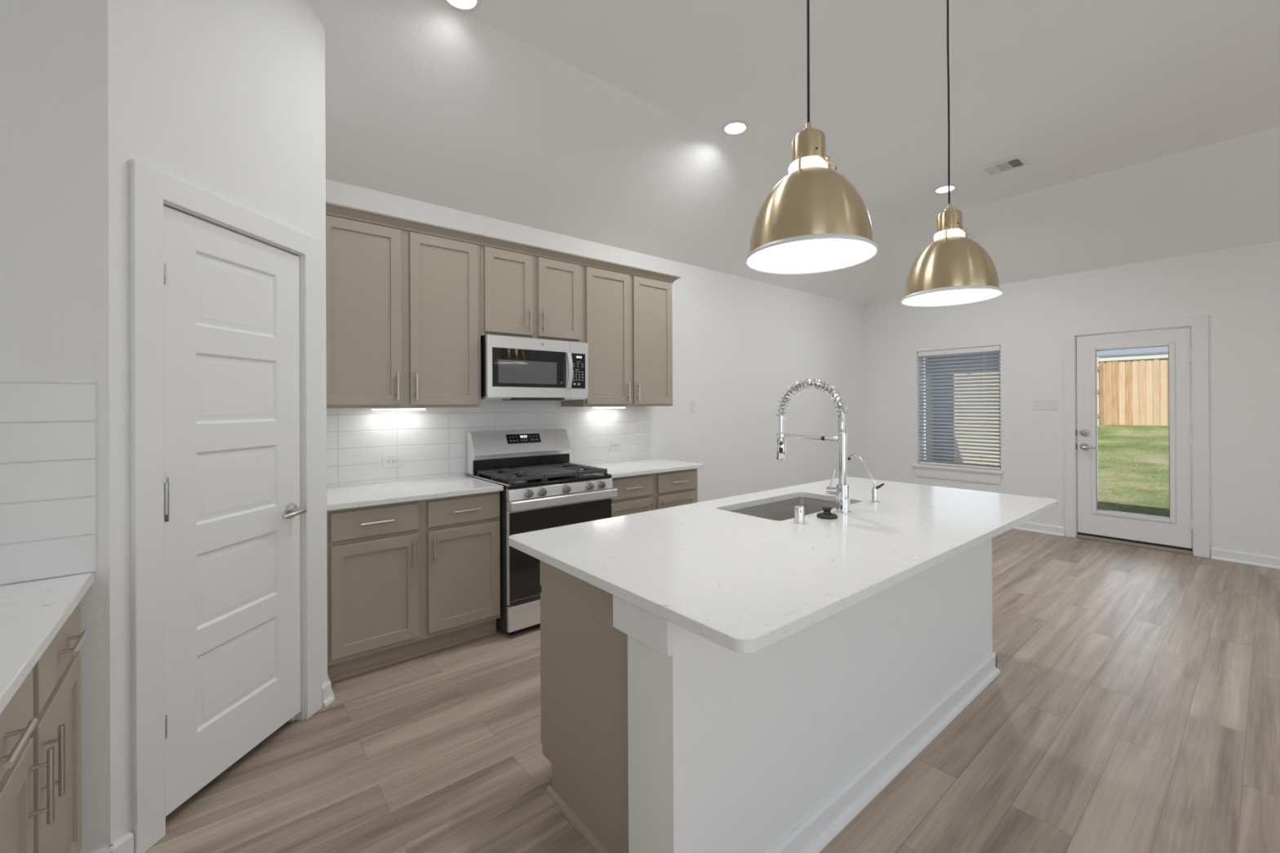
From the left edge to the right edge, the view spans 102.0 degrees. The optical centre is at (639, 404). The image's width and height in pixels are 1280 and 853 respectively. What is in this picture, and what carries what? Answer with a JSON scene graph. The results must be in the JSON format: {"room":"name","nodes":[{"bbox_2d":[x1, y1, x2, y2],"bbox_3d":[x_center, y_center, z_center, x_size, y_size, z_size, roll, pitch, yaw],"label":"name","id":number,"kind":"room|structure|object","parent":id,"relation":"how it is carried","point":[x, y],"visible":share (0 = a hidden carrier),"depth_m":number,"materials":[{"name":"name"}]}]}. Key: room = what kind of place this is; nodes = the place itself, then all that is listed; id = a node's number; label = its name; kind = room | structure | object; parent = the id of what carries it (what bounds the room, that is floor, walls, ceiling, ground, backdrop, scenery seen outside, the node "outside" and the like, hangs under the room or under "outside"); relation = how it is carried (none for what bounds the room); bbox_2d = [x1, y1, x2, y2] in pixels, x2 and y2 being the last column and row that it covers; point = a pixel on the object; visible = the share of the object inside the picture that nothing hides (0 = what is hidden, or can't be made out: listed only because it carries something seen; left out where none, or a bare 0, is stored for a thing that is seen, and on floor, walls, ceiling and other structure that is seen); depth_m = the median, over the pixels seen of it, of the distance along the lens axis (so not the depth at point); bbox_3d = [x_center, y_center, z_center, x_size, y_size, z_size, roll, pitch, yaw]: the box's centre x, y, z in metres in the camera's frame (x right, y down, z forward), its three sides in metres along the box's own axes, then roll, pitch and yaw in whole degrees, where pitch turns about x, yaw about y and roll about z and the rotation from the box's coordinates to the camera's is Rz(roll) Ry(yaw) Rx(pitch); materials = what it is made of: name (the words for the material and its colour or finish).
{"room":"kitchen","nodes":[
{"label":"kitchen","id":0,"kind":"room"},
{"bbox_2d":[0,0,110,852],"bbox_3d":[-1.881,-0.268,1.369,0.682,3.450,0.100,0,0,-39],"label":"wall","id":1,"kind":"structure","parent":0,"point":[54,75],"depth_m":1.49,"materials":[{"name":"white paint"}]},
{"bbox_2d":[0,381,97,585],"bbox_3d":[-1.854,0.215,1.318,0.658,0.554,0.009,0,0,-39],"label":"backsplash","id":2,"kind":"structure","parent":1,"relation":"attached to","point":[49,464],"depth_m":1.46,"materials":[{"name":"white tile"}]},
{"bbox_2d":[107,0,327,844],"bbox_3d":[-1.594,-0.269,2.011,0.110,3.450,0.924,0,0,6],"label":"wall","id":3,"kind":"structure","parent":0,"point":[225,99],"depth_m":1.83,"materials":[{"name":"white paint"}]},
{"bbox_2d":[90,831,133,852],"bbox_3d":[-1.583,1.359,1.539,0.072,0.092,0.115,0,0,6],"label":"baseboard","id":4,"kind":"structure","parent":3,"relation":"attached to","point":[125,844],"depth_m":1.56,"materials":[{"name":"white wood"}]},
{"bbox_2d":[129,159,321,852],"bbox_3d":[-1.583,0.323,2.008,0.128,2.166,0.808,0,0,6],"label":"trim","id":5,"kind":"structure","parent":3,"relation":"attached to","point":[152,188],"depth_m":1.67,"materials":[{"name":"white wood"}]},
{"bbox_2d":[163,205,306,816],"bbox_3d":[-1.525,0.352,1.994,0.103,2.018,0.626,0,0,6],"label":"door","id":6,"kind":"structure","parent":3,"relation":"in","point":[232,478],"depth_m":1.95,"materials":[{"name":"white wood"}]},
{"bbox_2d":[321,680,334,706],"bbox_3d":[-1.472,1.361,2.438,0.031,0.092,0.057,0,0,6],"label":"baseboard","id":7,"kind":"structure","parent":3,"relation":"attached to","point":[326,699],"depth_m":2.43,"materials":[{"name":"white wood"}]},
{"bbox_2d":[325,178,865,502],"bbox_3d":[0.046,0.068,4.725,8.154,2.870,0.140,0,0,-39],"label":"wall","id":8,"kind":"structure","parent":0,"point":[740,343],"depth_m":5.45,"materials":[{"name":"white paint"}]},
{"bbox_2d":[325,214,480,408],"bbox_3d":[-1.464,-0.504,3.151,0.909,1.050,0.382,0,0,-39],"label":"upper cabinet","id":9,"kind":"object","parent":8,"relation":"attached to","point":[403,307],"visible":0.89,"depth_m":3.01,"materials":[{"name":"beige paint"}]},
{"bbox_2d":[371,407,426,410],"bbox_3d":[-1.503,0.023,3.234,0.307,0.027,0.050,0,0,-39],"label":"light","id":10,"kind":"object","parent":9,"relation":"attached to","point":[419,408],"visible":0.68,"depth_m":3.21,"materials":[{"name":"white plastic"}]},
{"bbox_2d":[326,400,650,488],"bbox_3d":[-0.923,0.224,3.835,2.614,0.536,0.009,0,0,-39],"label":"backsplash","id":11,"kind":"structure","parent":8,"relation":"attached to","point":[432,442],"depth_m":3.51,"materials":[{"name":"white tile"}]},
{"bbox_2d":[382,453,403,468],"bbox_3d":[-1.571,0.360,3.293,0.124,0.082,0.009,0,0,-39],"label":"outlet","id":12,"kind":"object","parent":11,"relation":"attached to","point":[388,460],"visible":1,"depth_m":3.29,"materials":[{"name":"white plastic"}]},
{"bbox_2d":[386,457,398,464],"bbox_3d":[-1.569,0.360,3.291,0.068,0.034,0.002,0,0,-39],"label":"receptacle","id":13,"kind":"object","parent":12,"relation":"attached to","point":[389,460],"depth_m":3.29,"materials":[{"name":"white plastic"}]},
{"bbox_2d":[609,440,622,450],"bbox_3d":[-0.202,0.349,4.412,0.124,0.082,0.009,0,0,-39],"label":"outlet","id":14,"kind":"object","parent":11,"relation":"attached to","point":[615,445],"visible":1,"depth_m":4.41,"materials":[{"name":"white plastic"}]},
{"bbox_2d":[613,443,619,447],"bbox_3d":[-0.201,0.349,4.410,0.068,0.034,0.002,0,0,-39],"label":"receptacle","id":15,"kind":"object","parent":14,"relation":"attached to","point":[615,445],"depth_m":4.41,"materials":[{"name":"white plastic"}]},
{"bbox_2d":[480,244,582,342],"bbox_3d":[-0.810,-0.739,3.688,0.780,0.585,0.382,0,0,-39],"label":"upper cabinet","id":16,"kind":"object","parent":8,"relation":"attached to","point":[525,295],"visible":0.91,"depth_m":3.53,"materials":[{"name":"beige paint"}]},
{"bbox_2d":[480,334,587,400],"bbox_3d":[-0.784,-0.234,3.657,0.760,0.419,0.428,0,0,-39],"label":"microwave","id":17,"kind":"object","parent":16,"relation":"attached to","point":[513,368],"visible":1,"depth_m":3.48,"materials":[{"name":"silver metal"}]},
{"bbox_2d":[561,265,672,406],"bbox_3d":[-0.158,-0.509,4.220,0.897,1.050,0.382,0,0,-39],"label":"upper cabinet","id":18,"kind":"object","parent":8,"relation":"attached to","point":[628,319],"visible":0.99,"depth_m":4.07,"materials":[{"name":"beige paint"}]},
{"bbox_2d":[325,201,680,283],"bbox_3d":[-0.797,-1.052,3.703,2.641,0.052,0.381,0,0,-39],"label":"crown molding","id":19,"kind":"structure","parent":18,"relation":"attached to","point":[331,209],"depth_m":3.31,"materials":[{"name":"beige paint"}]},
{"bbox_2d":[591,406,625,408],"bbox_3d":[-0.253,0.019,4.256,0.302,0.027,0.050,0,0,-39],"label":"light","id":20,"kind":"object","parent":18,"relation":"attached to","point":[592,406],"visible":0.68,"depth_m":4.22,"materials":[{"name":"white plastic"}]},
{"bbox_2d":[864,240,1279,558],"bbox_3d":[5.531,0.041,4.238,0.200,2.870,7.758,0,0,-39],"label":"wall","id":21,"kind":"structure","parent":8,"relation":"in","point":[1238,288],"depth_m":5.23,"materials":[{"name":"white paint"}]},
{"bbox_2d":[917,345,1000,470],"bbox_3d":[3.845,0.039,6.268,0.063,1.421,0.896,0,0,-39],"label":"window blind","id":22,"kind":"object","parent":21,"relation":"attached to","point":[986,349],"visible":0.98,"depth_m":6.24,"materials":[{"name":"grey plastic"}]},
{"bbox_2d":[920,350,1000,465],"bbox_3d":[3.910,0.040,6.322,0.050,1.430,0.912,0,0,-39],"label":"window","id":23,"kind":"structure","parent":21,"relation":"attached to","point":[999,350],"depth_m":6.63,"materials":[{"name":"white plastic"}]},
{"bbox_2d":[1013,521,1064,536],"bbox_3d":[3.774,1.342,6.272,0.031,0.092,2.153,0,0,-39],"label":"baseboard","id":24,"kind":"structure","parent":21,"relation":"attached to","point":[1030,526],"depth_m":5.59,"materials":[{"name":"white wood"}]},
{"bbox_2d":[1033,399,1057,409],"bbox_3d":[4.360,0.000,5.566,0.011,0.107,0.206,0,0,-39],"label":"light switch","id":25,"kind":"object","parent":21,"relation":"attached to","point":[1038,404],"visible":1,"depth_m":5.56,"materials":[{"name":"white plastic"}]},
{"bbox_2d":[1075,327,1193,548],"bbox_3d":[4.784,0.310,5.046,0.121,2.025,0.839,0,0,-39],"label":"door","id":26,"kind":"structure","parent":21,"relation":"attached to","point":[1175,530],"depth_m":4.96,"materials":[{"name":"white wood"}]},
{"bbox_2d":[1211,547,1279,568],"bbox_3d":[6.492,1.322,2.949,0.031,0.092,4.358,0,0,-39],"label":"baseboard","id":27,"kind":"structure","parent":21,"relation":"attached to","point":[1260,560],"depth_m":4.48,"materials":[{"name":"white wood"}]},
{"bbox_2d":[144,528,1279,852],"bbox_3d":[2.409,1.446,1.676,8.004,0.120,7.858,0,0,-39],"label":"floor","id":28,"kind":"structure","parent":0,"point":[1133,704],"depth_m":2.10,"materials":[{"name":"beige wood"}]},
{"bbox_2d":[0,600,88,852],"bbox_3d":[-1.514,0.963,0.916,0.655,0.882,1.034,0,0,-39],"label":"base cabinet","id":29,"kind":"object","parent":28,"relation":"on","point":[41,756],"visible":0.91,"depth_m":1.15,"materials":[{"name":"beige paint"}]},
{"bbox_2d":[0,573,93,714],"bbox_3d":[-1.511,0.505,0.898,0.647,0.030,1.069,0,0,-39],"label":"countertop","id":30,"kind":"structure","parent":29,"relation":"on","point":[33,613],"depth_m":1.18,"materials":[{"name":"white stone"}]},
{"bbox_2d":[326,491,500,682],"bbox_3d":[-1.373,0.966,3.060,0.928,0.882,0.625,0,0,-39],"label":"base cabinet","id":31,"kind":"object","parent":28,"relation":"on","point":[406,580],"visible":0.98,"depth_m":2.81,"materials":[{"name":"beige paint"}]},
{"bbox_2d":[326,475,503,511],"bbox_3d":[-1.375,0.508,3.062,0.931,0.030,0.610,0,0,-39],"label":"countertop","id":32,"kind":"structure","parent":31,"relation":"on","point":[370,495],"depth_m":2.95,"materials":[{"name":"white stone"}]},
{"bbox_2d":[466,428,617,635],"bbox_3d":[-0.675,0.798,3.551,0.772,1.213,0.705,0,0,-39],"label":"gas range","id":33,"kind":"object","parent":28,"relation":"on","point":[539,493],"visible":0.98,"depth_m":3.32,"materials":[{"name":"grey metal"}]},
{"bbox_2d":[471,470,611,489],"bbox_3d":[-0.674,0.496,3.549,0.758,0.022,0.589,0,0,-39],"label":"cooktop","id":34,"kind":"object","parent":33,"relation":"in","point":[598,477],"depth_m":3.33,"materials":[{"name":"black metal"}]},
{"bbox_2d":[539,560,628,852],"bbox_3d":[0.644,0.955,2.365,2.153,0.882,0.629,0,0,-39],"label":"base cabinet","id":35,"kind":"object","parent":28,"relation":"on","point":[584,658],"visible":0.09,"depth_m":1.69,"materials":[{"name":"beige paint"}]},
{"bbox_2d":[508,476,1057,653],"bbox_3d":[0.798,0.496,2.250,2.430,0.030,1.123,0,0,-39],"label":"countertop","id":36,"kind":"structure","parent":35,"relation":"on","point":[743,584],"depth_m":1.71,"materials":[{"name":"white stone"}]},
{"bbox_2d":[729,497,835,520],"bbox_3d":[0.733,0.617,2.498,0.745,0.210,0.405,0,0,-39],"label":"sink","id":37,"kind":"object","parent":36,"relation":"in","point":[783,510],"visible":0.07,"depth_m":2.75,"materials":[{"name":"silver metal"}]},
{"bbox_2d":[794,506,804,523],"bbox_3d":[0.649,0.449,2.111,0.041,0.065,0.041,0,0,-39],"label":"air gap","id":38,"kind":"object","parent":36,"relation":"on","point":[799,511],"visible":1,"depth_m":2.10,"materials":[{"name":"silver metal"}]},
{"bbox_2d":[776,378,850,513],"bbox_3d":[0.800,0.179,2.437,0.082,0.603,0.383,0,0,-39],"label":"kitchen faucet","id":39,"kind":"object","parent":36,"relation":"on","point":[842,491],"visible":1,"depth_m":2.33,"materials":[{"name":"silver metal"}]},
{"bbox_2d":[816,506,837,519],"bbox_3d":[0.797,0.459,2.206,0.086,0.043,0.086,0,0,-39],"label":"stopper","id":40,"kind":"object","parent":36,"relation":"on","point":[827,513],"visible":1,"depth_m":2.19,"materials":[{"name":"grey rubber"}]},
{"bbox_2d":[847,453,884,503],"bbox_3d":[1.116,0.363,2.572,0.050,0.234,0.178,0,0,-39],"label":"tap","id":41,"kind":"object","parent":36,"relation":"on","point":[874,490],"visible":1,"depth_m":2.53,"materials":[{"name":"silver metal"}]},
{"bbox_2d":[610,468,697,517],"bbox_3d":[-0.052,0.962,4.141,0.931,0.882,0.625,0,0,-39],"label":"base cabinet","id":42,"kind":"object","parent":28,"relation":"on","point":[636,494],"visible":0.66,"depth_m":3.94,"materials":[{"name":"beige paint"}]},
{"bbox_2d":[563,458,704,478],"bbox_3d":[-0.043,0.504,4.152,0.971,0.030,0.610,0,0,-39],"label":"countertop","id":43,"kind":"structure","parent":42,"relation":"on","point":[648,466],"depth_m":4.08,"materials":[{"name":"white stone"}]},
{"bbox_2d":[306,0,1279,306],"bbox_3d":[2.444,-1.703,1.723,8.034,0.803,7.758,0,0,-39],"label":"ceiling","id":44,"kind":"structure","parent":0,"point":[428,101],"depth_m":3.81,"materials":[{"name":"white paint"}]},
{"bbox_2d":[627,538,992,852],"bbox_3d":[0.902,0.952,2.053,2.266,0.884,0.180,0,0,-39],"label":"wall","id":45,"kind":"structure","parent":0,"point":[729,751],"depth_m":1.55,"materials":[{"name":"white paint"}]},
{"bbox_2d":[613,595,673,657],"bbox_3d":[0.003,0.563,1.345,0.019,0.099,0.225,0,0,-39],"label":"trim","id":46,"kind":"structure","parent":45,"relation":"attached to","point":[647,628],"depth_m":1.32,"materials":[{"name":"white wood"}]},
{"bbox_2d":[767,651,1000,852],"bbox_3d":[0.976,1.344,1.974,2.280,0.100,0.031,0,0,-39],"label":"baseboard","id":47,"kind":"structure","parent":45,"relation":"attached to","point":[819,828],"depth_m":1.90,"materials":[{"name":"white wood"}]},
{"bbox_2d":[435,0,1279,225],"bbox_3d":[2.355,-2.045,0.950,6.920,0.120,6.670,0,0,-39],"label":"ceiling","id":48,"kind":"structure","parent":0,"point":[1075,89],"depth_m":3.10,"materials":[{"name":"white paint"}]},
{"bbox_2d":[442,0,481,12],"bbox_3d":[-0.864,-1.963,2.495,0.196,0.006,0.196,0,0,-39],"label":"recessed light","id":49,"kind":"object","parent":48,"relation":"in","point":[463,6],"visible":1,"depth_m":2.54,"materials":[{"name":"white plastic"}]},
{"bbox_2d":[721,120,749,135],"bbox_3d":[0.679,-1.968,3.693,0.196,0.006,0.196,0,0,-39],"label":"recessed light","id":50,"kind":"object","parent":48,"relation":"in","point":[737,127],"visible":1,"depth_m":3.69,"materials":[{"name":"white plastic"}]},
{"bbox_2d":[745,0,878,274],"bbox_3d":[0.528,-1.216,1.627,0.393,1.516,0.393,0,0,-39],"label":"pendant light","id":51,"kind":"object","parent":48,"relation":"hanging from","point":[814,220],"visible":1,"depth_m":1.54,"materials":[{"name":"gold metal"}]},
{"bbox_2d":[933,184,957,193],"bbox_3d":[2.805,-1.976,4.762,0.196,0.006,0.196,0,0,-39],"label":"recessed light","id":52,"kind":"object","parent":48,"relation":"in","point":[941,189],"visible":0.89,"depth_m":4.75,"materials":[{"name":"white plastic"}]},
{"bbox_2d":[901,0,1003,306],"bbox_3d":[1.391,-1.235,2.333,0.393,1.516,0.393,0,0,-39],"label":"pendant light","id":53,"kind":"object","parent":48,"relation":"hanging from","point":[954,268],"visible":1,"depth_m":2.25,"materials":[{"name":"gold metal"}]},
{"bbox_2d":[977,155,1029,177],"bbox_3d":[3.023,-1.978,4.304,0.250,0.008,0.294,0,0,-39],"label":"ceiling vent","id":54,"kind":"object","parent":48,"relation":"in","point":[1016,162],"visible":1,"depth_m":4.30,"materials":[{"name":"white plastic"}]},
{"bbox_3d":[-1.755,-0.178,2.706,0.100,3.273,0.705,0,0,-39],"label":"wall","id":55,"kind":"structure","parent":0,"visible":0},
{"bbox_2d":[327,675,335,698],"bbox_3d":[-1.528,1.361,2.538,0.031,0.092,0.184,0,0,-39],"label":"baseboard","id":56,"kind":"structure","parent":55,"relation":"attached to","point":[331,691],"depth_m":2.48,"materials":[{"name":"white wood"}]},
{"label":"outside","id":57,"kind":"structure","parent":0,"visible":0},
{"bbox_2d":[1097,417,1168,517],"bbox_3d":[11.285,0.938,13.101,19.946,1.050,22.000,0,0,-39],"label":"lawn","id":58,"kind":"structure","parent":57,"point":[1133,460],"depth_m":9.43,"materials":[{"name":"green plant"}]},
{"bbox_2d":[925,356,1103,465],"bbox_3d":[8.445,0.071,11.240,12.514,2.845,0.109,0,0,-38],"label":"wooden fence","id":59,"kind":"object","parent":58,"relation":"on","point":[1101,367],"visible":0.04,"depth_m":9.64,"materials":[{"name":"beige wood"}]},
{"bbox_2d":[967,346,1168,413],"bbox_3d":[22.799,-1.763,18.658,7.070,4.360,19.000,0,0,-39],"label":"house","id":60,"kind":"structure","parent":58,"relation":"on","point":[1157,353],"depth_m":19.06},
{"bbox_2d":[1099,359,1168,426],"bbox_3d":[16.699,-0.327,11.217,0.064,1.880,10.217,0,0,-39],"label":"wooden fence","id":61,"kind":"object","parent":58,"relation":"on","point":[1137,393],"visible":0.34,"depth_m":14.55,"materials":[{"name":"brown wood"}]},
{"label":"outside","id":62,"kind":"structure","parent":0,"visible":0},
{"bbox_3d":[4.587,1.570,7.005,1.836,0.230,1.950,0,0,-39],"label":"patio slab","id":63,"kind":"object","parent":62,"visible":0},
{"bbox_2d":[924,353,999,462],"bbox_3d":[4.504,0.196,7.022,1.736,2.520,1.770,0,0,-39],"label":"patio cover","id":64,"kind":"object","parent":63,"relation":"on","point":[992,353],"visible":0.02,"depth_m":7.72,"materials":[{"name":"grey paint"}]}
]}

